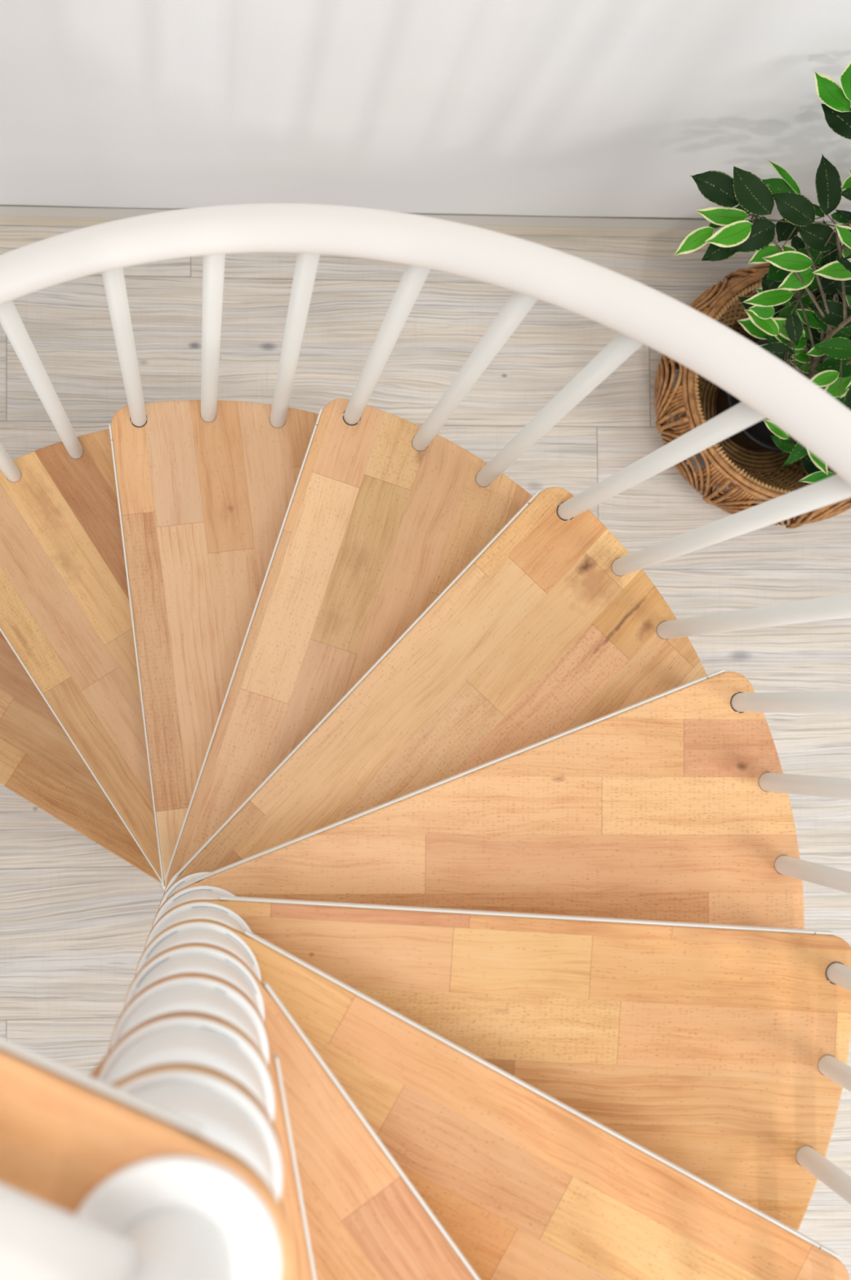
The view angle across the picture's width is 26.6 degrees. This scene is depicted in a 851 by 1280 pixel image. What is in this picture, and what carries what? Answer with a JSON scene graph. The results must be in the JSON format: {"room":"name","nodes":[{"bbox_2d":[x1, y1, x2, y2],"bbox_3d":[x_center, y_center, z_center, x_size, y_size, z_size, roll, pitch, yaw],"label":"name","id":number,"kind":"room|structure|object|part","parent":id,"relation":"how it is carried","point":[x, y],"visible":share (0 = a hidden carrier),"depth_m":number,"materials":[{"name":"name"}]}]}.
{"room":"spiral staircase","nodes":[
{"label":"spiral staircase","id":0,"kind":"room"},
{"bbox_2d":[0,0,850,222],"bbox_3d":[0.665,-0.920,1.901,8.200,3.600,0.010,0,88,-7],"label":"wall","id":1,"kind":"structure","parent":0,"point":[586,108],"depth_m":2.92,"materials":[{"name":"white paint"}]},
{"bbox_2d":[0,205,843,240],"bbox_3d":[0.458,-0.835,3.652,8.200,0.063,0.026,0,88,-7],"label":"baseboard","id":2,"kind":"structure","parent":1,"relation":"attached to","point":[9,215],"depth_m":3.59,"materials":[{"name":"beige paint"}]},
{"bbox_2d":[0,225,850,1279],"bbox_3d":[0.478,1.682,3.584,8.200,0.001,5.052,0,88,-7],"label":"floor","id":3,"kind":"structure","parent":0,"point":[77,918],"depth_m":3.62,"materials":[{"name":"grey wood"}]},
{"bbox_2d":[0,203,850,1279],"bbox_3d":[-0.222,0.348,1.756,1.631,3.576,1.669,0,88,-7],"label":"spiral staircase","id":4,"kind":"structure","parent":3,"relation":"on","point":[477,946],"depth_m":2.22,"materials":[{"name":"brown wood"}]},
{"bbox_3d":[-0.517,0.132,0.810,0.839,0.052,0.052,25,85,-5],"label":"landing rail","id":5,"kind":"part","parent":4,"relation":"part of","materials":[{"name":"white"}]},
{"bbox_3d":[-0.116,0.322,0.799,0.065,0.300,0.065,0,88,-7],"label":"column post","id":6,"kind":"part","parent":4,"relation":"part of","materials":[{"name":"white"}]},
{"bbox_3d":[-0.156,0.326,1.226,1.626,2.508,1.670,0,88,-7],"label":"handrail","id":7,"kind":"part","parent":4,"relation":"part of","materials":[{"name":"white"}]},
{"bbox_2d":[653,262,850,528],"bbox_3d":[0.699,-0.479,3.552,0.518,0.292,0.515,27,85,-5],"label":"wicker basket","id":8,"kind":"object","parent":3,"relation":"on","point":[753,474],"visible":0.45,"depth_m":3.46,"materials":[{"name":"wicker"}]},
{"bbox_3d":[0.483,-0.501,3.531,0.073,0.251,0.162,6,87,-6],"label":"rod panel","id":9,"kind":"part","parent":8,"relation":"part of","materials":[{"name":"wicker"}]},
{"bbox_3d":[0.482,-0.423,3.512,0.041,0.220,0.116,-14,89,-7],"label":"hanging panel","id":10,"kind":"part","parent":8,"relation":"part of","materials":[{"name":"wicker"}]},
{"bbox_3d":[0.521,-0.355,3.530,0.073,0.251,0.162,-34,92,-7],"label":"rod panel","id":11,"kind":"part","parent":8,"relation":"part of","materials":[{"name":"wicker"}]},
{"bbox_3d":[0.497,-0.579,3.520,0.041,0.220,0.117,26,85,-5],"label":"hanging panel","id":12,"kind":"part","parent":8,"relation":"part of","materials":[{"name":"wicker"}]},
{"bbox_3d":[0.548,-0.636,3.544,0.162,0.251,0.073,-45,93,-6],"label":"rod panel","id":13,"kind":"part","parent":8,"relation":"part of","materials":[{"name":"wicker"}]},
{"bbox_3d":[0.570,-0.293,3.517,0.117,0.220,0.041,37,84,-4],"label":"hanging panel","id":14,"kind":"part","parent":8,"relation":"part of","materials":[{"name":"wicker"}]},
{"bbox_3d":[0.608,-0.689,3.538,0.117,0.220,0.041,-24,91,-7],"label":"hanging panel","id":15,"kind":"part","parent":8,"relation":"part of","materials":[{"name":"wicker"}]},
{"bbox_3d":[0.717,-0.484,3.425,0.432,0.021,0.431,0,88,-7],"label":"wound cord","id":16,"kind":"part","parent":8,"relation":"part of","materials":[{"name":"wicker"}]},
{"bbox_3d":[0.683,-0.696,3.563,0.162,0.251,0.078,0,88,-7],"label":"rod panel","id":17,"kind":"part","parent":8,"relation":"part of","materials":[{"name":"wicker"}]},
{"bbox_3d":[0.643,-0.268,3.540,0.162,0.251,0.073,16,86,-6],"label":"rod panel","id":18,"kind":"part","parent":8,"relation":"part of","materials":[{"name":"wicker"}]},
{"bbox_2d":[673,61,850,499],"bbox_3d":[0.776,-0.481,3.157,0.824,1.072,0.650,11,86,-6],"label":"potted ficus","id":19,"kind":"object","parent":8,"relation":"in","point":[800,313],"visible":0.77,"depth_m":3.02,"materials":[{"name":"green plant"}]},
{"bbox_2d":[715,338,820,452],"bbox_3d":[0.690,-0.479,3.597,0.234,0.178,0.234,0,88,-7],"label":"pot","id":20,"kind":"object","parent":19,"relation":"attached to","point":[757,436],"depth_m":3.52,"materials":[{"name":"black plastic"}]},
{"bbox_3d":[0.773,-0.532,3.246,0.121,0.603,0.027,-13,89,-7],"label":"stem","id":21,"kind":"part","parent":19,"relation":"part of","materials":[{"name":"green plant"}]},
{"bbox_3d":[0.773,-0.502,3.143,0.071,0.801,0.026,6,87,-6],"label":"stem","id":22,"kind":"part","parent":19,"relation":"part of","materials":[{"name":"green plant"}]},
{"bbox_3d":[0.721,-0.505,3.213,0.036,0.652,0.089,-43,93,-7],"label":"stem","id":23,"kind":"part","parent":19,"relation":"part of","materials":[{"name":"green plant"}]},
{"bbox_3d":[0.721,-0.251,3.533,0.116,0.220,0.042,0,88,-7],"label":"hanging panel","id":24,"kind":"part","parent":8,"relation":"part of","materials":[{"name":"wicker"}]},
{"bbox_3d":[0.793,-0.282,3.559,0.156,0.251,0.114,0,88,-7],"label":"rod panel","id":25,"kind":"part","parent":8,"relation":"part of","materials":[{"name":"wicker"}]}
]}

